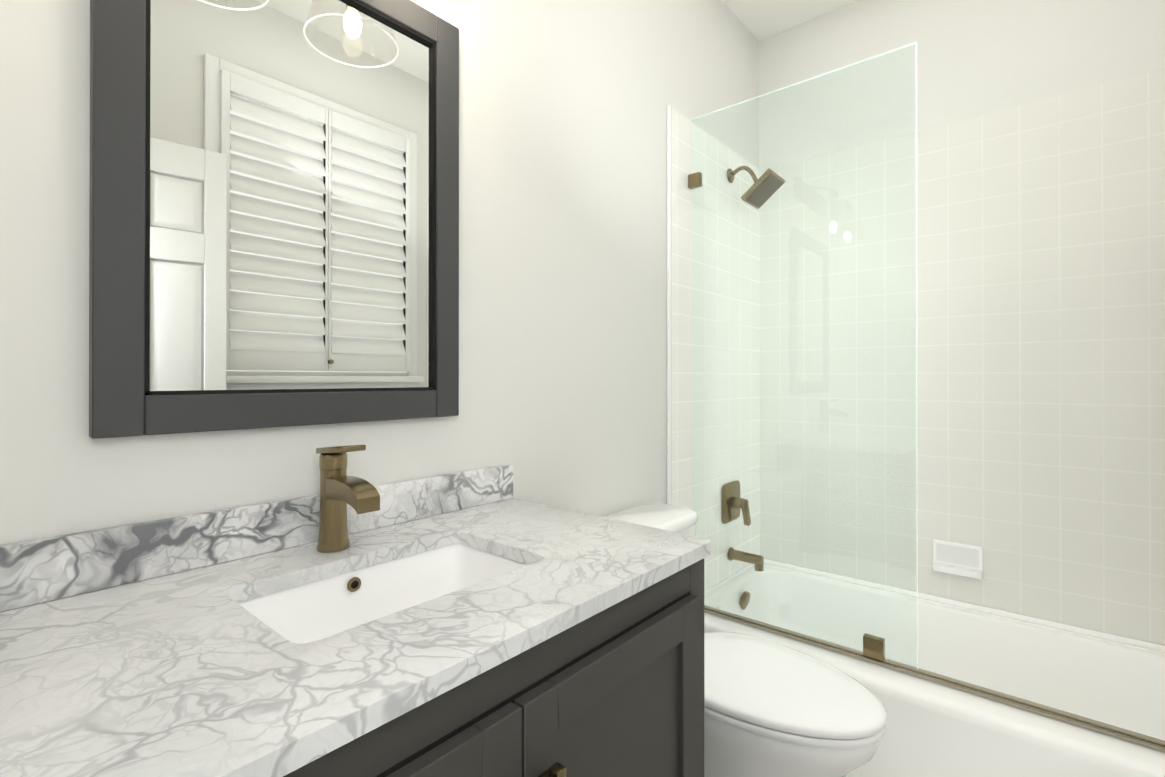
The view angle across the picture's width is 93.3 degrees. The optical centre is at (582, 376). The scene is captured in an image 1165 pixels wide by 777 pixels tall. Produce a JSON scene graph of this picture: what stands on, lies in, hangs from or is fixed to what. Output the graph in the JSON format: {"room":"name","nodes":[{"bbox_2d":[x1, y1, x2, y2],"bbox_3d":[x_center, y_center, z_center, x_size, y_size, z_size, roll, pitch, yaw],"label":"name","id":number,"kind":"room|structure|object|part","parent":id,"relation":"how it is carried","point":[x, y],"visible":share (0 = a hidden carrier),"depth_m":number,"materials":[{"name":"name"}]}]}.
{"room":"bathroom","nodes":[
{"label":"bathroom","id":0,"kind":"room"},
{"bbox_2d":[0,0,757,544],"bbox_3d":[-0.035,-0.190,1.623,0.128,2.780,2.776,0,0,40],"label":"wall","id":1,"kind":"structure","parent":0,"point":[564,104],"depth_m":1.04,"materials":[{"name":"white paint"}]},
{"bbox_3d":[-0.489,-0.350,1.011,0.025,0.875,0.624,0,0,40],"label":"mirror","id":2,"kind":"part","parent":1,"relation":"part of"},
{"bbox_2d":[412,0,481,9],"bbox_3d":[-0.386,-0.910,0.944,0.272,0.325,0.470,0,0,40],"label":"sconce","id":3,"kind":"object","parent":1,"relation":"attached to","point":[452,8],"visible":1,"depth_m":1.11,"materials":[{"name":"clear glass"}]},
{"bbox_2d":[667,105,759,591],"bbox_3d":[0.564,0.117,2.260,0.012,2.169,0.804,0,0,40],"label":"shower wall tile","id":4,"kind":"structure","parent":1,"relation":"attached to","point":[682,358],"depth_m":2.20,"materials":[{"name":"white tile"}]},
{"bbox_2d":[721,480,750,525],"bbox_3d":[0.652,0.533,2.292,0.076,0.175,0.164,0,0,40],"label":"shower valve","id":5,"kind":"object","parent":4,"relation":"attached to","point":[725,508],"depth_m":2.28,"materials":[{"name":"brown metal"}]},
{"bbox_2d":[727,547,763,570],"bbox_3d":[0.677,0.753,2.270,0.142,0.067,0.054,0,0,40],"label":"tub spout","id":6,"kind":"object","parent":4,"relation":"attached to","point":[732,555],"depth_m":2.25,"materials":[{"name":"brown metal"}]},
{"bbox_2d":[727,166,785,208],"bbox_3d":[0.703,-0.792,2.254,0.209,0.173,0.150,0,0,40],"label":"shower head","id":7,"kind":"object","parent":4,"relation":"attached to","point":[767,182],"depth_m":2.22},
{"bbox_2d":[723,0,857,40],"bbox_3d":[0.571,-1.632,1.112,1.720,0.100,2.776,0,0,40],"label":"ceiling","id":8,"kind":"structure","parent":0,"point":[761,19],"depth_m":2.38,"materials":[{"name":"white paint"}]},
{"bbox_2d":[758,0,1164,169],"bbox_3d":[1.476,-0.189,2.094,1.620,2.780,0.100,0,0,40],"label":"wall","id":9,"kind":"structure","parent":0,"point":[977,57],"depth_m":2.13,"materials":[{"name":"white paint"}]},
{"bbox_2d":[760,68,1164,644],"bbox_3d":[1.402,-0.062,2.083,1.519,1.804,0.012,0,0,40],"label":"wall tile","id":10,"kind":"structure","parent":9,"relation":"attached to","point":[1041,332],"depth_m":2.00,"materials":[{"name":"white tile"}]},
{"bbox_2d":[932,539,982,579],"bbox_3d":[1.392,0.679,2.044,0.156,0.112,0.053,0,0,40],"label":"soap dish","id":11,"kind":"object","parent":10,"relation":"attached to","point":[959,559],"visible":0.98,"depth_m":2.04,"materials":[{"name":"white ceramic"}]},
{"bbox_3d":[0.571,1.248,1.102,1.720,0.100,2.776,0,0,40],"label":"floor","id":12,"kind":"structure","parent":0,"visible":0},
{"bbox_2d":[0,464,711,776],"bbox_3d":[-0.272,0.708,0.818,0.601,0.978,0.974,0,0,40],"label":"bathroom vanity","id":13,"kind":"object","parent":12,"relation":"on","point":[483,622],"visible":0.98,"depth_m":0.71,"materials":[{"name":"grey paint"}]},
{"bbox_2d":[316,445,379,552],"bbox_3d":[-0.402,0.208,0.936,0.150,0.186,0.054,0,0,40],"label":"faucet","id":14,"kind":"object","parent":13,"relation":"on","point":[340,489],"visible":1,"depth_m":0.94,"materials":[{"name":"brown metal"}]},
{"bbox_2d":[605,503,886,776],"bbox_3d":[0.378,0.807,1.448,0.752,0.784,0.446,0,0,40],"label":"toilet","id":15,"kind":"object","parent":12,"relation":"on","point":[773,709],"visible":0.54,"depth_m":1.26,"materials":[{"name":"white ceramic"}]},
{"bbox_2d":[704,558,1164,776],"bbox_3d":[1.154,1.020,1.788,1.514,0.360,0.771,0,0,40],"label":"bathtub","id":16,"kind":"object","parent":12,"relation":"on","point":[933,729],"visible":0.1,"depth_m":1.77,"materials":[{"name":"white ceramic"}]},
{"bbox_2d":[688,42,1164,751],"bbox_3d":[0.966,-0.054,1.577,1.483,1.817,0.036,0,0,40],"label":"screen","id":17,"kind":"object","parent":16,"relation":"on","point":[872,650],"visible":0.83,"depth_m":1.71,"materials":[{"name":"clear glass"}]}
]}

